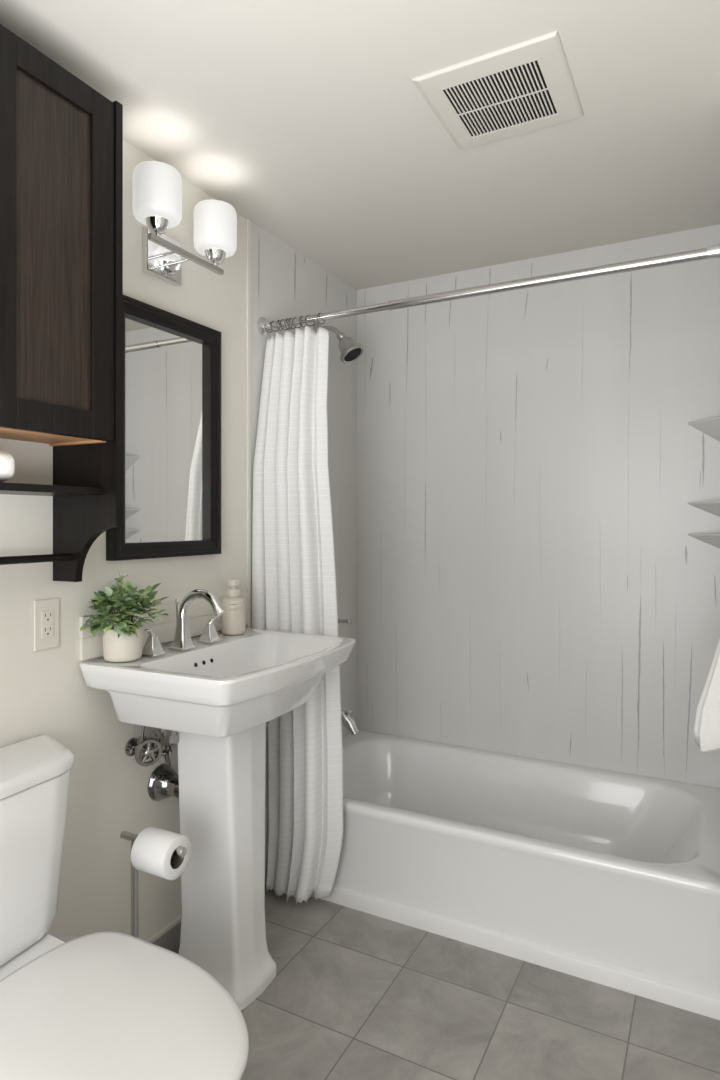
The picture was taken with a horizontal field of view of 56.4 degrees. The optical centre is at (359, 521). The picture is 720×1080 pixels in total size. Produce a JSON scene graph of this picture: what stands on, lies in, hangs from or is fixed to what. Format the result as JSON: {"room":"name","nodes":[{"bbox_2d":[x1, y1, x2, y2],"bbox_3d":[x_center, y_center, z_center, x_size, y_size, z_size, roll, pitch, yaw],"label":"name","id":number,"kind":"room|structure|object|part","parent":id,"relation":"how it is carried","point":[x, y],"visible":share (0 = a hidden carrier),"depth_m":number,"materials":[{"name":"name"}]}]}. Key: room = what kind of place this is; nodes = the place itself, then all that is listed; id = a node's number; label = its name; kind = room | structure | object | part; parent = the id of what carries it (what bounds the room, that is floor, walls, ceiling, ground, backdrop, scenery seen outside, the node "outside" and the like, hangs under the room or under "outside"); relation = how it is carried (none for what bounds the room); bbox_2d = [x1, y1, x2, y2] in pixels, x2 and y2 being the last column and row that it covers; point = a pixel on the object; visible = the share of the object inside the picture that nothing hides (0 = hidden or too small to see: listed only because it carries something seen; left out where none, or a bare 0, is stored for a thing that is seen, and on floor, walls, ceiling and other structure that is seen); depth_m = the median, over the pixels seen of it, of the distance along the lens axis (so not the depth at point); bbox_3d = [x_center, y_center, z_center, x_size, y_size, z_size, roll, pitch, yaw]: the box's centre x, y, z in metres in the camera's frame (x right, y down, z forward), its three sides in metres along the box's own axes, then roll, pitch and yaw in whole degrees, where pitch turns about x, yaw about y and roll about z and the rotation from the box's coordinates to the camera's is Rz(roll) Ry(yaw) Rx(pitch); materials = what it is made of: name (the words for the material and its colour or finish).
{"room":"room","nodes":[
{"label":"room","id":0,"kind":"room"},
{"bbox_2d":[0,139,356,939],"bbox_3d":[-0.901,0.124,1.613,0.105,2.446,3.618,0,0,28],"label":"wall","id":1,"kind":"structure","parent":0,"point":[46,691],"depth_m":1.99,"materials":[{"name":"white paint"}]},
{"bbox_2d":[34,598,58,650],"bbox_3d":[-0.794,0.261,1.704,0.008,0.127,0.072,0,0,28],"label":"electrical outlet","id":2,"kind":"object","parent":1,"relation":"attached to","point":[46,611],"visible":1,"depth_m":1.70,"materials":[{"name":"white plastic"}]},
{"bbox_2d":[42,610,53,638],"bbox_3d":[-0.792,0.261,1.703,0.003,0.068,0.034,0,0,28],"label":"socket","id":3,"kind":"object","parent":2,"relation":"attached to","point":[47,615],"depth_m":1.70,"materials":[{"name":"white plastic"}]},
{"bbox_2d":[0,24,122,581],"bbox_3d":[-0.837,-0.431,1.386,0.227,1.166,0.685,0,0,28],"label":"upper cabinet","id":4,"kind":"object","parent":1,"relation":"attached to","point":[61,139],"visible":1,"depth_m":1.51,"materials":[{"name":"brown wood"}]},
{"bbox_2d":[0,450,14,481],"bbox_3d":[-0.881,-0.120,1.337,0.136,0.075,0.349,0,0,28],"label":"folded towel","id":5,"kind":"object","parent":4,"relation":"on","point":[7,462],"visible":0.99,"depth_m":1.44,"materials":[{"name":"white fabric"}]},
{"bbox_3d":[-0.849,-0.207,1.392,0.201,0.018,0.645,0,0,28],"label":"panel","id":6,"kind":"part","parent":4,"relation":"part of","materials":[{"name":"beige wood"}]},
{"bbox_2d":[0,482,103,495],"bbox_3d":[-0.856,-0.073,1.395,0.185,0.017,0.645,0,0,28],"label":"shelf","id":7,"kind":"object","parent":4,"relation":"attached to","point":[76,488],"depth_m":1.56,"materials":[{"name":"brown wood"}]},
{"bbox_3d":[-0.678,-0.601,1.483,0.011,0.715,0.218,0,0,28],"label":"door","id":8,"kind":"part","parent":4,"relation":"part of","materials":[{"name":"brown wood"}]},
{"bbox_3d":[-0.674,-0.601,1.481,0.019,0.815,0.318,0,0,28],"label":"door frame","id":9,"kind":"part","parent":4,"relation":"part of","materials":[{"name":"brown wood"}]},
{"bbox_3d":[-0.683,-0.431,1.680,0.227,1.166,0.020,0,0,28],"label":"panel","id":10,"kind":"part","parent":4,"relation":"part of","materials":[{"name":"brown wood"}]},
{"bbox_2d":[125,726,161,766],"bbox_3d":[-0.626,0.617,1.926,0.098,0.160,0.073,0,0,28],"label":"shutoff valve","id":11,"kind":"object","parent":1,"relation":"attached to","point":[134,746],"visible":0.94,"depth_m":1.92,"materials":[{"name":"silver metal"}]},
{"bbox_2d":[139,736,171,766],"bbox_3d":[-0.593,0.645,1.996,0.105,0.160,0.066,0,0,17],"label":"shutoff valve","id":12,"kind":"object","parent":1,"relation":"attached to","point":[167,752],"visible":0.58,"depth_m":1.98,"materials":[{"name":"silver metal"}]},
{"bbox_2d":[144,913,181,951],"bbox_3d":[-1.026,1.297,1.254,0.016,0.100,2.667,0,0,28],"label":"baseboard","id":13,"kind":"structure","parent":1,"relation":"attached to","point":[167,937],"depth_m":2.08,"materials":[{"name":"white"}]},
{"bbox_2d":[147,727,178,800],"bbox_3d":[-0.564,0.700,1.990,0.116,0.306,0.235,0,0,-23],"label":"drain pipe","id":14,"kind":"object","parent":1,"relation":"attached to","point":[163,783],"visible":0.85,"depth_m":2.01,"materials":[{"name":"silver metal"}]},
{"bbox_3d":[-0.568,0.799,2.038,0.081,0.060,0.063,0,0,28],"label":"trap arm","id":15,"kind":"part","parent":14,"relation":"part of","materials":[{"name":"silver metal"}]},
{"bbox_2d":[106,295,220,560],"bbox_3d":[-0.587,-0.265,2.069,0.033,0.747,0.459,0,0,28],"label":"wall mirror","id":16,"kind":"object","parent":1,"relation":"attached to","point":[172,362],"visible":0.79,"depth_m":2.08,"materials":[{"name":"black wood"}]},
{"bbox_3d":[-0.598,-0.265,2.075,0.005,0.661,0.373,0,0,28],"label":"glass","id":17,"kind":"part","parent":16,"relation":"part of","materials":[{"name":"white mirror"}]},
{"bbox_2d":[80,592,246,660],"bbox_3d":[-0.579,0.314,2.114,0.010,0.117,0.720,0,0,28],"label":"trim","id":18,"kind":"structure","parent":1,"relation":"attached to","point":[200,611],"depth_m":2.07,"materials":[{"name":"white paint"}]},
{"bbox_2d":[133,161,236,285],"bbox_3d":[-0.534,-0.861,2.006,0.188,0.239,0.380,0,0,28],"label":"wall sconce","id":19,"kind":"object","parent":1,"relation":"attached to","point":[157,186],"visible":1,"depth_m":1.99,"materials":[{"name":"white glass"}]},
{"bbox_3d":[-0.567,-0.910,1.884,0.133,0.139,0.133,0,0,28],"label":"lamp shade","id":20,"kind":"part","parent":19,"relation":"part of","materials":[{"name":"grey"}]},
{"bbox_3d":[-0.573,-0.793,1.992,0.094,0.008,0.008,0,0,28],"label":"arm","id":21,"kind":"part","parent":19,"relation":"part of","materials":[{"name":"silver metal"}]},
{"bbox_3d":[-0.544,-0.793,2.047,0.094,0.008,0.008,0,0,28],"label":"arm","id":22,"kind":"part","parent":19,"relation":"part of","materials":[{"name":"silver metal"}]},
{"bbox_3d":[-0.453,-0.910,2.102,0.133,0.139,0.133,0,0,28],"label":"lamp shade","id":23,"kind":"part","parent":19,"relation":"part of","materials":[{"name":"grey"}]},
{"bbox_2d":[246,219,250,627],"bbox_3d":[-0.405,0.074,2.447,0.008,2.346,0.020,0,0,28],"label":"trim","id":24,"kind":"structure","parent":1,"relation":"attached to","point":[248,222],"depth_m":2.44,"materials":[{"name":"white"}]},
{"bbox_2d":[313,322,363,363],"bbox_3d":[-0.087,-0.756,2.818,0.217,0.190,0.112,0,0,28],"label":"shower","id":25,"kind":"object","parent":1,"relation":"attached to","point":[350,350],"visible":0.95,"depth_m":2.78,"materials":[{"name":"silver metal"}]},
{"bbox_3d":[-0.124,-0.796,2.838,0.128,0.068,0.019,0,0,28],"label":"arm","id":26,"kind":"part","parent":25,"relation":"part of","materials":[{"name":"silver metal"}]},
{"bbox_2d":[338,617,351,623],"bbox_3d":[-0.112,0.417,2.826,0.165,0.170,0.170,0,0,28],"label":"shower valve","id":27,"kind":"object","parent":1,"relation":"attached to","point":[349,621],"visible":0.16,"depth_m":2.79,"materials":[{"name":"silver metal"}]},
{"bbox_2d":[341,709,358,735],"bbox_3d":[-0.096,0.835,2.817,0.202,0.112,0.064,0,0,28],"label":"tub spout","id":28,"kind":"object","parent":1,"relation":"attached to","point":[348,722],"visible":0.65,"depth_m":2.77,"materials":[{"name":"silver metal"}]},
{"bbox_2d":[257,244,719,335],"bbox_3d":[0.309,-0.730,2.164,1.527,0.068,0.068,0,0,28],"label":"shower rod","id":29,"kind":"object","parent":1,"relation":"attached to","point":[711,252],"visible":0.97,"depth_m":2.06,"materials":[{"name":"silver metal"}]},
{"bbox_2d":[252,326,342,903],"bbox_3d":[-0.222,0.316,2.390,0.369,2.028,0.157,0,0,28],"label":"shower curtain","id":30,"kind":"object","parent":29,"relation":"hanging from","point":[294,589],"visible":0.77,"depth_m":2.35,"materials":[{"name":"fabric"}]},
{"bbox_2d":[0,0,719,289],"bbox_3d":[-0.135,-1.149,0.872,2.150,0.100,4.418,0,0,28],"label":"ceiling","id":31,"kind":"structure","parent":0,"point":[309,119],"depth_m":1.84,"materials":[{"name":"white paint"}]},
{"bbox_2d":[412,30,583,148],"bbox_3d":[0.366,-1.093,1.741,0.354,0.012,0.353,0,0,28],"label":"exhaust fan","id":32,"kind":"object","parent":31,"relation":"attached to","point":[528,85],"visible":1,"depth_m":1.71,"materials":[{"name":"white plastic"}]},
{"bbox_2d":[174,884,719,1079],"bbox_3d":[-0.135,1.397,0.872,2.150,0.100,4.418,0,0,28],"label":"floor","id":33,"kind":"structure","parent":0,"point":[353,994],"depth_m":1.83,"materials":[{"name":"tile"}]},
{"bbox_2d":[0,734,248,1079],"bbox_3d":[-0.560,0.936,1.280,0.793,0.821,0.511,0,0,28],"label":"toilet","id":34,"kind":"object","parent":33,"relation":"on","point":[104,1005],"visible":1,"depth_m":1.31,"materials":[{"name":"white ceramic"}]},
{"bbox_3d":[-0.814,0.745,1.413,0.201,0.357,0.486,0,0,28],"label":"tank","id":35,"kind":"part","parent":34,"relation":"part of","materials":[{"name":"white ceramic"}]},
{"bbox_3d":[-0.815,0.545,1.414,0.216,0.038,0.511,0,0,28],"label":"tank lid","id":36,"kind":"part","parent":34,"relation":"part of","materials":[{"name":"white ceramic"}]},
{"bbox_3d":[-0.560,1.151,1.280,0.738,0.392,0.400,0,0,28],"label":"bowl","id":37,"kind":"part","parent":34,"relation":"part of","materials":[{"name":"white ceramic"}]},
{"bbox_3d":[-0.461,0.921,1.228,0.571,0.026,0.428,0,0,28],"label":"lid","id":38,"kind":"part","parent":34,"relation":"part of","materials":[{"name":"white plastic"}]},
{"bbox_2d":[120,831,186,937],"bbox_3d":[-0.546,1.080,1.731,0.243,0.534,0.150,0,0,28],"label":"toilet paper stand","id":39,"kind":"object","parent":33,"relation":"on","point":[180,852],"visible":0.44,"depth_m":1.74,"materials":[{"name":"silver metal"}]},
{"bbox_3d":[-0.588,1.080,1.753,0.020,0.508,0.020,0,0,28],"label":"post","id":40,"kind":"part","parent":39,"relation":"part of","materials":[{"name":"silver metal"}]},
{"bbox_3d":[-0.532,0.826,1.724,0.211,0.025,0.025,0,0,28],"label":"arm","id":41,"kind":"part","parent":39,"relation":"part of","materials":[{"name":"silver metal"}]},
{"bbox_2d":[131,827,190,879],"bbox_3d":[-0.505,0.843,1.710,0.110,0.103,0.103,0,0,28],"label":"toilet paper roll","id":42,"kind":"object","parent":39,"relation":"hanging from","point":[152,850],"visible":0.97,"depth_m":1.68,"materials":[{"name":"white paper"}]},
{"bbox_2d":[80,628,355,1009],"bbox_3d":[-0.361,0.861,1.965,0.509,0.972,0.684,0,0,28],"label":"pedestal sink","id":43,"kind":"object","parent":33,"relation":"on","point":[219,698],"visible":0.91,"depth_m":1.90,"materials":[{"name":"white ceramic"}]},
{"bbox_2d":[80,571,168,661],"bbox_3d":[-0.618,0.252,1.812,0.199,0.245,0.218,0,0,28],"label":"potted plant","id":44,"kind":"object","parent":43,"relation":"on","point":[122,641],"visible":1,"depth_m":1.79,"materials":[{"name":"green plant"}]},
{"bbox_3d":[-0.645,0.330,1.827,0.105,0.088,0.105,0,0,28],"label":"pot","id":45,"kind":"part","parent":44,"relation":"part of","materials":[{"name":"beige ceramic"}]},
{"bbox_2d":[142,589,224,656],"bbox_3d":[-0.466,0.285,1.962,0.191,0.178,0.303,0,0,28],"label":"faucet","id":46,"kind":"object","parent":43,"relation":"on","point":[182,641],"visible":1,"depth_m":1.96,"materials":[{"name":"silver metal"}]},
{"bbox_3d":[-0.585,0.313,1.876,0.019,0.032,0.040,0,0,18],"label":"lever","id":47,"kind":"part","parent":46,"relation":"part of","materials":[{"name":"silver metal"}]},
{"bbox_3d":[-0.582,0.348,1.887,0.056,0.052,0.056,0,0,28],"label":"handle","id":48,"kind":"part","parent":46,"relation":"part of","materials":[{"name":"silver metal"}]},
{"bbox_3d":[-0.541,0.272,1.987,0.013,0.088,0.013,0,0,28],"label":"lift rod","id":49,"kind":"part","parent":46,"relation":"part of","materials":[{"name":"silver metal"}]},
{"bbox_3d":[-0.468,0.285,1.953,0.186,0.178,0.060,0,0,28],"label":"spout","id":50,"kind":"part","parent":46,"relation":"part of","materials":[{"name":"silver metal"}]},
{"bbox_3d":[-0.470,0.348,2.099,0.056,0.052,0.056,0,0,28],"label":"handle","id":51,"kind":"part","parent":46,"relation":"part of","materials":[{"name":"silver metal"}]},
{"bbox_3d":[-0.463,0.313,2.108,0.019,0.032,0.040,0,0,38],"label":"lever","id":52,"kind":"part","parent":46,"relation":"part of","materials":[{"name":"silver metal"}]},
{"bbox_2d":[80,628,355,737],"bbox_3d":[-0.361,0.460,1.965,0.509,0.169,0.684,0,0,28],"label":"basin","id":53,"kind":"object","parent":43,"relation":"in","point":[235,684],"depth_m":1.77,"materials":[{"name":"white ceramic"}]},
{"bbox_2d":[222,579,245,634],"bbox_3d":[-0.423,0.284,2.249,0.080,0.182,0.080,0,0,28],"label":"soap bottle","id":54,"kind":"object","parent":43,"relation":"on","point":[234,616],"visible":1,"depth_m":2.22,"materials":[{"name":"beige plastic"}]},
{"bbox_2d":[311,730,719,1019],"bbox_3d":[0.484,1.167,2.497,1.523,0.361,0.758,0,0,28],"label":"bathtub","id":55,"kind":"object","parent":33,"relation":"on","point":[604,877],"visible":0.84,"depth_m":2.21,"materials":[{"name":"white ceramic"}]},
{"bbox_2d":[357,224,719,788],"bbox_3d":[0.868,0.123,2.783,2.150,2.449,0.101,0,0,28],"label":"wall","id":56,"kind":"structure","parent":0,"point":[532,581],"depth_m":2.78,"materials":[{"name":"grey"}]},
{"bbox_2d":[688,417,719,441],"bbox_3d":[1.259,-0.331,2.455,0.115,0.084,0.116,0,0,28],"label":"corner shelf","id":57,"kind":"object","parent":56,"relation":"attached to","point":[711,427],"visible":1,"depth_m":2.47,"materials":[{"name":"white plastic"}]},
{"bbox_2d":[688,501,719,516],"bbox_3d":[1.259,-0.042,2.455,0.115,0.059,0.116,0,0,28],"label":"corner shelf","id":58,"kind":"object","parent":56,"relation":"attached to","point":[713,507],"visible":1,"depth_m":2.47,"materials":[{"name":"white plastic"}]},
{"bbox_2d":[688,533,719,548],"bbox_3d":[1.259,0.075,2.455,0.115,0.059,0.116,0,0,28],"label":"corner shelf","id":59,"kind":"object","parent":56,"relation":"attached to","point":[712,539],"visible":1,"depth_m":2.47,"materials":[{"name":"white plastic"}]},
{"bbox_3d":[1.382,0.124,2.006,0.518,2.446,0.798,0,0,28],"label":"wall","id":60,"kind":"structure","parent":0,"visible":0},
{"bbox_3d":[1.015,-0.013,1.708,0.044,0.044,0.070,0,0,28],"label":"towel hook","id":61,"kind":"object","parent":60,"relation":"attached to","visible":0},
{"bbox_2d":[694,639,719,753],"bbox_3d":[1.007,0.297,1.691,0.299,0.604,0.080,0,0,28],"label":"hanging towel","id":62,"kind":"object","parent":61,"relation":"hanging from","point":[707,720],"visible":1,"depth_m":1.73,"materials":[{"name":"white fabric"}]}
]}

